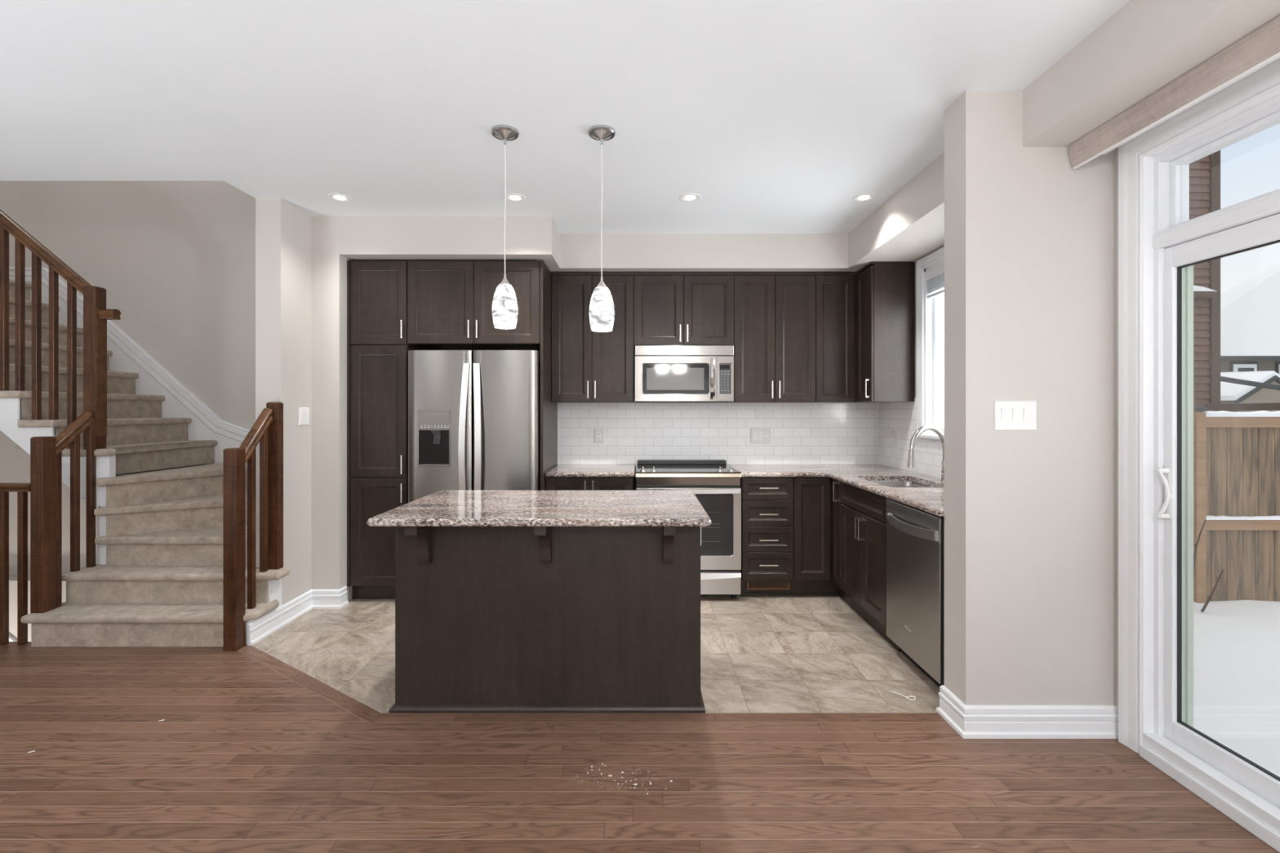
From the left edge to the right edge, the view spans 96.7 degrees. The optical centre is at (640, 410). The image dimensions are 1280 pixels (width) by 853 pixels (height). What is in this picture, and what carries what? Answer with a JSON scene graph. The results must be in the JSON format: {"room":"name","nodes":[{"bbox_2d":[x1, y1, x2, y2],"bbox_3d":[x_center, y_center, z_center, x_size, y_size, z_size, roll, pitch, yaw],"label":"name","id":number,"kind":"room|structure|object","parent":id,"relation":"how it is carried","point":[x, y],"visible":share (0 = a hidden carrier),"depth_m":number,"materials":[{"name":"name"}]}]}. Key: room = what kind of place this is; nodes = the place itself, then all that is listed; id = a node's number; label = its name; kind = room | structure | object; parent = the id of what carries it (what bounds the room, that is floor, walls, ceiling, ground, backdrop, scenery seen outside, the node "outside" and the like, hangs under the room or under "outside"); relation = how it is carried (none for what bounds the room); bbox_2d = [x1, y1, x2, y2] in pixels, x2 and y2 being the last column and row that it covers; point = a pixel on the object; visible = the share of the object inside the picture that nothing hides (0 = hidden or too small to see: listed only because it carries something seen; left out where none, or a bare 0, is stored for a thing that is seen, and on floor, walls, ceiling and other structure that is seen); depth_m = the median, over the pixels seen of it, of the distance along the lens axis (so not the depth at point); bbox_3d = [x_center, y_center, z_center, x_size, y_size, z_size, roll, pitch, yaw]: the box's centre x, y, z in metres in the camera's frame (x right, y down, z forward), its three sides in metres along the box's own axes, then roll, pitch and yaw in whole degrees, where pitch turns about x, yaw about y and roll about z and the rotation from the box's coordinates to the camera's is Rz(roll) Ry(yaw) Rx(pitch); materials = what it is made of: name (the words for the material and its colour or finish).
{"room":"open-plan kitchen","nodes":[
{"label":"open-plan kitchen","id":0,"kind":"room"},
{"bbox_2d":[8,575,66,641],"bbox_3d":[-4.950,2.720,3.975,3.100,2.690,1.550,0,0,0],"label":"wall","id":1,"kind":"structure","parent":0,"point":[12,579],"depth_m":4.60,"materials":[{"name":"beige paint"}]},
{"bbox_2d":[8,634,17,641],"bbox_3d":[-5.093,1.885,4.588,0.454,0.493,0.025,0,0,0],"label":"skirt board","id":2,"kind":"object","parent":1,"relation":"attached to","point":[11,638],"visible":0.06,"depth_m":4.58,"materials":[{"name":"white paint"}]},
{"bbox_2d":[255,198,352,604],"bbox_3d":[-2.264,-1.285,4.178,0.353,5.300,1.145,0,0,0],"label":"wall","id":3,"kind":"structure","parent":0,"point":[301,271],"depth_m":3.86,"materials":[{"name":"beige paint"}]},
{"bbox_2d":[247,586,348,645],"bbox_3d":[-2.171,1.302,3.660,0.217,0.127,0.720,0,0,0],"label":"baseboard","id":4,"kind":"structure","parent":3,"relation":"attached to","point":[264,626],"depth_m":3.72,"materials":[{"name":"white paint"}]},
{"bbox_2d":[298,407,309,425],"bbox_3d":[-2.274,0.039,3.850,0.012,0.118,0.115,0,0,0],"label":"light switch","id":5,"kind":"object","parent":3,"relation":"attached to","point":[304,412],"visible":1,"depth_m":3.84,"materials":[{"name":"white plastic"}]},
{"bbox_2d":[0,181,635,575],"bbox_3d":[-2.175,-0.035,4.825,8.850,8.000,0.150,0,0,0],"label":"wall","id":6,"kind":"structure","parent":0,"point":[176,260],"depth_m":4.75,"materials":[{"name":"beige paint"}]},
{"bbox_2d":[551,271,634,402],"bbox_3d":[-0.372,-0.573,4.566,0.639,1.015,0.351,0,0,0],"label":"upper cabinet","id":7,"kind":"object","parent":6,"relation":"attached to","point":[588,366],"visible":0.98,"depth_m":4.42,"materials":[{"name":"brown wood"}]},
{"bbox_2d":[633,271,733,349],"bbox_3d":[0.337,-0.793,4.566,0.780,0.573,0.351,0,0,0],"label":"upper cabinet","id":8,"kind":"object","parent":6,"relation":"attached to","point":[670,308],"visible":0.98,"depth_m":4.42,"materials":[{"name":"brown wood"}]},
{"bbox_2d":[635,345,733,403],"bbox_3d":[0.336,-0.281,4.529,0.757,0.435,0.423,0,0,0],"label":"microwave","id":9,"kind":"object","parent":8,"relation":"attached to","point":[664,374],"visible":1,"depth_m":4.36,"materials":[{"name":"silver metal"}]},
{"bbox_2d":[557,399,879,466],"bbox_3d":[0.647,0.182,4.746,2.680,0.555,0.008,0,0,0],"label":"tiled wall","id":10,"kind":"structure","parent":6,"relation":"attached to","point":[802,433],"depth_m":4.74,"materials":[{"name":"white tile"}]},
{"bbox_2d":[594,428,604,443],"bbox_3d":[-0.346,0.211,4.738,0.076,0.118,0.008,0,0,0],"label":"wall outlet","id":11,"kind":"object","parent":10,"relation":"attached to","point":[598,433],"visible":1,"depth_m":4.74,"materials":[{"name":"white plastic"}]},
{"bbox_2d":[596,431,600,439],"bbox_3d":[-0.346,0.211,4.735,0.033,0.068,0.003,0,0,0],"label":"receptacle","id":12,"kind":"object","parent":11,"relation":"attached to","point":[598,433],"depth_m":4.73,"materials":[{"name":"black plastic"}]},
{"bbox_2d":[751,428,770,443],"bbox_3d":[1.000,0.211,4.736,0.165,0.124,0.012,0,0,0],"label":"wall outlet","id":13,"kind":"object","parent":10,"relation":"attached to","point":[757,435],"visible":1,"depth_m":4.74,"materials":[{"name":"white plastic"}]},
{"bbox_2d":[764,431,768,439],"bbox_3d":[1.046,0.211,4.735,0.033,0.068,0.003,0,0,0],"label":"receptacle","id":14,"kind":"object","parent":13,"relation":"attached to","point":[766,433],"depth_m":4.73,"materials":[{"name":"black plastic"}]},
{"bbox_2d":[733,271,816,402],"bbox_3d":[1.044,-0.573,4.566,0.635,1.015,0.351,0,0,0],"label":"upper cabinet","id":15,"kind":"object","parent":6,"relation":"attached to","point":[774,355],"visible":0.99,"depth_m":4.43,"materials":[{"name":"brown wood"}]},
{"bbox_2d":[815,262,914,402],"bbox_3d":[1.675,-0.573,4.433,0.623,1.015,0.616,0,0,0],"label":"upper cabinet","id":16,"kind":"object","parent":6,"relation":"attached to","point":[864,317],"visible":1,"depth_m":4.25,"materials":[{"name":"brown wood"}]},
{"bbox_2d":[0,0,1129,233],"bbox_3d":[-2.175,-1.495,0.700,8.850,0.300,8.400,0,0,0],"label":"ceiling","id":17,"kind":"structure","parent":0,"point":[778,114],"depth_m":2.43,"materials":[{"name":"white paint"}]},
{"bbox_2d":[327,193,351,201],"bbox_3d":[-1.898,-1.343,3.590,0.136,0.005,0.136,0,0,0],"label":"recessed light","id":18,"kind":"object","parent":17,"relation":"in","point":[336,197],"visible":1,"depth_m":3.59,"materials":[{"name":"white plastic"}]},
{"bbox_2d":[490,124,519,328],"bbox_3d":[-0.653,-0.872,2.740,0.132,0.946,0.132,0,0,0],"label":"pendant light","id":19,"kind":"object","parent":17,"relation":"hanging from","point":[504,303],"visible":1,"depth_m":2.70,"materials":[{"name":"white glass"}]},
{"bbox_2d":[503,193,525,201],"bbox_3d":[-0.793,-1.343,3.590,0.136,0.005,0.136,0,0,0],"label":"recessed light","id":20,"kind":"object","parent":17,"relation":"in","point":[509,197],"visible":0.98,"depth_m":3.59,"materials":[{"name":"white plastic"}]},
{"bbox_2d":[587,124,615,332],"bbox_3d":[-0.187,-0.865,2.740,0.132,0.960,0.132,0,0,0],"label":"pendant light","id":21,"kind":"object","parent":17,"relation":"hanging from","point":[602,310],"visible":1,"depth_m":2.70,"materials":[{"name":"white glass"}]},
{"bbox_2d":[679,193,701,201],"bbox_3d":[0.312,-1.343,3.590,0.136,0.005,0.136,0,0,0],"label":"recessed light","id":22,"kind":"object","parent":17,"relation":"in","point":[687,197],"visible":1,"depth_m":3.59,"materials":[{"name":"white plastic"}]},
{"bbox_2d":[852,193,875,201],"bbox_3d":[1.410,-1.343,3.590,0.136,0.005,0.136,0,0,0],"label":"recessed light","id":23,"kind":"object","parent":17,"relation":"in","point":[864,197],"visible":1,"depth_m":3.59,"materials":[{"name":"white plastic"}]},
{"bbox_2d":[0,595,1279,852],"bbox_3d":[-2.252,1.490,0.675,8.495,0.251,8.150,0,0,0],"label":"floor","id":24,"kind":"structure","parent":0,"point":[243,757],"depth_m":2.19,"materials":[{"name":"brown wood"}]},
{"bbox_2d":[0,482,30,644],"bbox_3d":[-5.016,0.894,3.325,2.928,0.942,0.058,0,0,0],"label":"guard railing","id":25,"kind":"object","parent":24,"relation":"on","point":[22,489],"visible":0.94,"depth_m":3.31,"materials":[{"name":"red wood"}]},
{"bbox_2d":[0,267,289,646],"bbox_3d":[-4.346,0.217,4.003,4.268,2.816,1.494,0,0,0],"label":"staircase","id":26,"kind":"structure","parent":24,"relation":"on","point":[156,580],"depth_m":3.67,"materials":[{"name":"beige carpet"}]},
{"bbox_2d":[0,208,120,449],"bbox_3d":[-4.346,-1.005,3.659,1.948,2.506,0.078,0,0,0],"label":"stair railing","id":27,"kind":"object","parent":26,"relation":"on","point":[95,314],"visible":0.96,"depth_m":3.65,"materials":[{"name":"red wood"}]},
{"bbox_2d":[30,411,95,613],"bbox_3d":[-3.512,0.593,3.474,0.076,1.175,0.332,0,0,0],"label":"stair railing","id":28,"kind":"object","parent":26,"relation":"on","point":[46,452],"visible":1,"depth_m":3.38,"materials":[{"name":"red wood"}]},
{"bbox_2d":[222,402,283,651],"bbox_3d":[-2.316,0.656,3.415,0.088,1.418,0.384,0,0,4],"label":"stair railing","id":29,"kind":"object","parent":24,"relation":"on","point":[267,430],"visible":1,"depth_m":3.38,"materials":[{"name":"red wood"}]},
{"bbox_2d":[237,644,381,724],"bbox_3d":[-1.728,1.364,2.898,1.386,0.001,0.076,0,0,34],"label":"board","id":30,"kind":"object","parent":24,"relation":"on","point":[352,705],"visible":1,"depth_m":2.82,"materials":[{"name":"brown wood"}]},
{"bbox_2d":[346,260,428,599],"bbox_3d":[-1.873,0.150,4.379,0.425,2.430,0.738,0,0,0],"label":"pantry cabinet","id":31,"kind":"object","parent":24,"relation":"on","point":[378,348],"visible":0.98,"depth_m":4.05,"materials":[{"name":"brown wood"}]},
{"bbox_2d":[408,350,540,502],"bbox_3d":[-1.176,0.471,4.316,0.912,1.787,0.789,0,0,0],"label":"fridge","id":32,"kind":"object","parent":24,"relation":"on","point":[474,416],"visible":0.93,"depth_m":3.98,"materials":[{"name":"grey metal"}]},
{"bbox_2d":[407,260,557,490],"bbox_3d":[-1.176,0.150,4.379,0.966,2.430,0.738,0,0,0],"label":"tall cabinet","id":33,"kind":"object","parent":24,"relation":"on","point":[450,303],"visible":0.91,"depth_m":4.05,"materials":[{"name":"brown wood"}]},
{"bbox_2d":[389,526,705,713],"bbox_3d":[-0.421,0.922,2.788,1.427,0.885,0.783,0,0,0],"label":"kitchen island","id":34,"kind":"object","parent":24,"relation":"on","point":[511,620],"visible":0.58,"depth_m":2.58,"materials":[{"name":"brown wood"}]},
{"bbox_2d":[366,490,711,526],"bbox_3d":[-0.421,0.464,2.776,1.435,0.032,0.867,0,0,0],"label":"island countertop","id":35,"kind":"structure","parent":34,"relation":"on","point":[440,508],"depth_m":2.55,"materials":[{"name":"stone"}]},
{"bbox_2d":[545,476,634,490],"bbox_3d":[-0.371,0.923,4.415,0.642,0.884,0.651,0,0,0],"label":"base cabinet","id":36,"kind":"object","parent":24,"relation":"on","point":[552,483],"visible":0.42,"depth_m":4.12,"materials":[{"name":"brown wood"}]},
{"bbox_2d":[544,464,635,476],"bbox_3d":[-0.367,0.464,4.420,0.650,0.032,0.641,0,0,0],"label":"countertop","id":37,"kind":"structure","parent":36,"relation":"on","point":[560,470],"depth_m":4.25,"materials":[{"name":"stone"}]},
{"bbox_2d":[586,764,671,794],"bbox_3d":[-0.050,1.364,2.104,0.319,0.002,0.106,0,0,21],"label":"crumbs","id":38,"kind":"object","parent":24,"relation":"on","point":[602,764],"visible":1,"depth_m":2.10,"materials":[{"name":"beige food"}]},
{"bbox_2d":[635,459,741,598],"bbox_3d":[0.342,0.885,4.370,0.756,0.960,0.700,0,0,0],"label":"range","id":39,"kind":"object","parent":24,"relation":"on","point":[716,484],"visible":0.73,"depth_m":4.06,"materials":[{"name":"silver metal"}]},
{"bbox_2d":[635,463,739,471],"bbox_3d":[0.342,0.451,4.395,0.756,0.019,0.610,0,0,0],"label":"cooktop","id":40,"kind":"object","parent":39,"relation":"in","point":[646,467],"depth_m":4.36,"materials":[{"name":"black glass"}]},
{"bbox_2d":[739,476,793,595],"bbox_3d":[0.922,0.923,4.415,0.379,0.884,0.651,0,0,0],"label":"base cabinet","id":41,"kind":"object","parent":24,"relation":"on","point":[766,502],"visible":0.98,"depth_m":4.12,"materials":[{"name":"brown wood"}]},
{"bbox_2d":[746,582,790,590],"bbox_3d":[0.935,1.279,4.180,0.320,0.072,0.020,0,0,0],"label":"floor vent","id":42,"kind":"object","parent":41,"relation":"attached to","point":[749,585],"visible":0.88,"depth_m":4.17,"materials":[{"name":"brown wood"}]},
{"bbox_2d":[748,582,786,587],"bbox_3d":[0.935,1.279,4.178,0.281,0.044,0.009,0,0,0],"label":"grille","id":43,"kind":"object","parent":42,"relation":"attached to","point":[751,584],"depth_m":4.18,"materials":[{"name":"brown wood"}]},
{"bbox_2d":[791,476,851,607],"bbox_3d":[1.550,0.923,4.341,0.873,0.884,0.799,0,0,0],"label":"base cabinet","id":44,"kind":"object","parent":24,"relation":"on","point":[817,503],"visible":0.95,"depth_m":4.13,"materials":[{"name":"brown wood"}]},
{"bbox_2d":[728,464,944,516],"bbox_3d":[1.355,0.464,3.652,1.262,0.032,2.178,0,0,0],"label":"countertop","id":45,"kind":"structure","parent":44,"relation":"on","point":[929,500],"depth_m":3.90,"materials":[{"name":"stone"}]},
{"bbox_2d":[871,480,933,487],"bbox_3d":[1.653,0.569,3.600,0.425,0.176,0.614,0,0,0],"label":"sink","id":46,"kind":"object","parent":45,"relation":"in","point":[888,483],"visible":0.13,"depth_m":3.89,"materials":[{"name":"metal"}]},
{"bbox_2d":[889,486,933,487],"bbox_3d":[1.653,0.569,3.449,0.425,0.176,0.311,0,0,0],"label":"basin","id":47,"kind":"object","parent":46,"relation":"in","point":[890,486],"depth_m":3.59,"materials":[{"name":"metal"}]},
{"bbox_2d":[906,425,944,482],"bbox_3d":[1.780,0.269,3.494,0.334,0.358,0.079,0,0,-22],"label":"faucet","id":48,"kind":"object","parent":45,"relation":"on","point":[911,460],"visible":0.77,"depth_m":3.48,"materials":[{"name":"silver metal"}]},
{"bbox_2d":[840,481,902,652],"bbox_3d":[1.671,0.923,3.578,0.631,0.884,0.726,0,0,0],"label":"base cabinet","id":49,"kind":"object","parent":24,"relation":"on","point":[863,512],"visible":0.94,"depth_m":3.53,"materials":[{"name":"brown wood"}]},
{"bbox_2d":[891,691,915,700],"bbox_3d":[1.249,1.359,2.709,0.110,0.008,0.038,0,0,36],"label":"tie","id":50,"kind":"object","parent":24,"relation":"on","point":[891,691],"visible":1,"depth_m":2.70,"materials":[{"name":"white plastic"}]},
{"bbox_2d":[885,498,944,687],"bbox_3d":[1.654,0.923,2.889,0.622,0.884,0.638,0,0,0],"label":"dishwasher","id":51,"kind":"object","parent":24,"relation":"on","point":[915,537],"visible":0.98,"depth_m":2.85,"materials":[{"name":"silver metal"}]},
{"bbox_2d":[944,90,1115,705],"bbox_3d":[1.681,0.010,2.475,0.629,2.710,0.170,0,0,0],"label":"wall pier","id":52,"kind":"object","parent":24,"relation":"on","point":[1029,236],"visible":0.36,"depth_m":2.39,"materials":[{"name":"beige paint"}]},
{"bbox_2d":[993,400,1036,430],"bbox_3d":[1.572,0.021,2.384,0.176,0.124,0.012,0,0,0],"label":"light switch","id":53,"kind":"object","parent":52,"relation":"attached to","point":[1007,415],"visible":1,"depth_m":2.38,"materials":[{"name":"white plastic"}]},
{"bbox_2d":[936,684,1118,738],"bbox_3d":[1.669,1.302,2.475,0.653,0.127,0.218,0,0,0],"label":"baseboard","id":54,"kind":"object","parent":52,"relation":"attached to","point":[970,722],"visible":0.9,"depth_m":2.38,"materials":[{"name":"white paint"}]},
{"bbox_2d":[339,0,1279,273],"bbox_3d":[-0.046,-1.214,0.675,4.082,0.263,8.150,0,0,0],"label":"soffit","id":55,"kind":"structure","parent":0,"point":[908,226],"depth_m":3.74,"materials":[{"name":"beige paint"}]},
{"bbox_2d":[1068,15,1279,168],"bbox_3d":[1.859,-1.058,1.138,0.143,0.099,2.476,0,0,0],"label":"blind valance","id":56,"kind":"object","parent":55,"relation":"attached to","point":[1260,48],"visible":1,"depth_m":1.88,"materials":[{"name":"beige fabric"}]},
{"bbox_2d":[914,146,1118,722],"bbox_3d":[2.072,0.310,0.700,0.155,3.310,8.400,0,0,0],"label":"wall","id":57,"kind":"structure","parent":0,"point":[1116,148],"depth_m":2.39,"materials":[{"name":"beige paint"}]},
{"bbox_2d":[879,397,942,478],"bbox_3d":[1.991,0.182,3.656,0.008,0.555,2.172,0,0,0],"label":"tiled wall","id":58,"kind":"structure","parent":57,"relation":"attached to","point":[900,417],"depth_m":4.29,"materials":[{"name":"white tile"}]},
{"bbox_2d":[891,431,896,446],"bbox_3d":[1.983,0.220,4.460,0.008,0.122,0.076,0,0,0],"label":"wall outlet","id":59,"kind":"object","parent":58,"relation":"attached to","point":[893,433],"visible":1,"depth_m":4.45,"materials":[{"name":"white plastic"}]},
{"bbox_2d":[916,246,944,439],"bbox_3d":[2.042,-0.439,3.550,0.165,1.262,1.080,0,0,0],"label":"window","id":60,"kind":"structure","parent":57,"relation":"in","point":[930,312],"depth_m":3.98,"materials":[{"name":"white glass"}]},
{"bbox_2d":[925,262,944,298],"bbox_3d":[2.013,-0.877,3.550,0.044,0.194,0.856,0,0,0],"label":"window blind","id":61,"kind":"object","parent":60,"relation":"attached to","point":[935,277],"visible":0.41,"depth_m":3.85,"materials":[{"name":"white plastic"}]},
{"bbox_2d":[1118,57,1279,852],"bbox_3d":[2.060,0.129,1.331,0.180,2.473,2.042,0,0,0],"label":"door","id":62,"kind":"structure","parent":57,"relation":"in","point":[1159,246],"depth_m":2.21,"materials":[{"name":"white paint"}]},
{"label":"outside","id":63,"kind":"structure","parent":0,"visible":0},
{"bbox_2d":[1193,600,1279,777],"bbox_3d":[32.200,1.865,29.000,60.000,0.180,70.000,0,0,0],"label":"snow","id":64,"kind":"object","parent":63,"point":[1237,643],"depth_m":4.05,"materials":[{"name":"white snow"}]},
{"bbox_2d":[1193,520,1206,582],"bbox_3d":[5.093,1.388,5.201,0.151,0.779,0.024,0,0,0],"label":"bare twig","id":65,"kind":"object","parent":64,"relation":"on","point":[1201,531],"visible":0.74,"depth_m":5.20,"materials":[{"name":"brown wood"}]},
{"bbox_2d":[1189,150,1220,412],"bbox_3d":[6.973,-1.655,11.450,4.346,7.239,5.100,0,0,0],"label":"house","id":66,"kind":"structure","parent":64,"relation":"on","point":[1204,172],"depth_m":9.00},
{"bbox_2d":[1200,569,1223,612],"bbox_3d":[5.225,1.650,5.194,0.206,0.389,0.028,0,0,2],"label":"bare twig","id":67,"kind":"object","parent":64,"relation":"on","point":[1209,597],"visible":1,"depth_m":5.20,"materials":[{"name":"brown wood"}]},
{"bbox_2d":[1193,404,1279,603],"bbox_3d":[5.946,0.965,5.500,7.191,2.040,0.124,0,0,0],"label":"wooden fence","id":68,"kind":"object","parent":64,"relation":"on","point":[1237,455],"visible":0.32,"depth_m":5.52,"materials":[{"name":"brown wood"}]},
{"bbox_2d":[1199,402,1279,412],"bbox_3d":[8.756,0.916,7.000,3.668,2.097,0.100,0,0,0],"label":"rail","id":69,"kind":"object","parent":64,"relation":"on","point":[1233,407],"visible":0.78,"depth_m":6.95,"materials":[{"name":"brown wood"}]},
{"bbox_2d":[1220,261,1279,374],"bbox_3d":[30.141,-3.096,26.460,31.718,10.123,10.080,0,0,0],"label":"house","id":70,"kind":"structure","parent":64,"relation":"on","point":[1250,310],"depth_m":22.73,"materials":[{"name":"white"}]},
{"bbox_2d":[1220,370,1279,412],"bbox_3d":[13.432,0.507,14.475,4.128,2.916,3.050,0,0,0],"label":"garden shed","id":71,"kind":"object","parent":64,"relation":"on","point":[1230,393],"visible":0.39,"depth_m":13.00,"materials":[{"name":"beige"}]},
{"bbox_2d":[1220,376,1279,390],"bbox_3d":[11.095,0.675,10.000,1.966,2.581,0.100,0,0,0],"label":"pole","id":72,"kind":"object","parent":64,"relation":"on","point":[1223,379],"visible":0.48,"depth_m":9.96,"materials":[{"name":"grey metal"}]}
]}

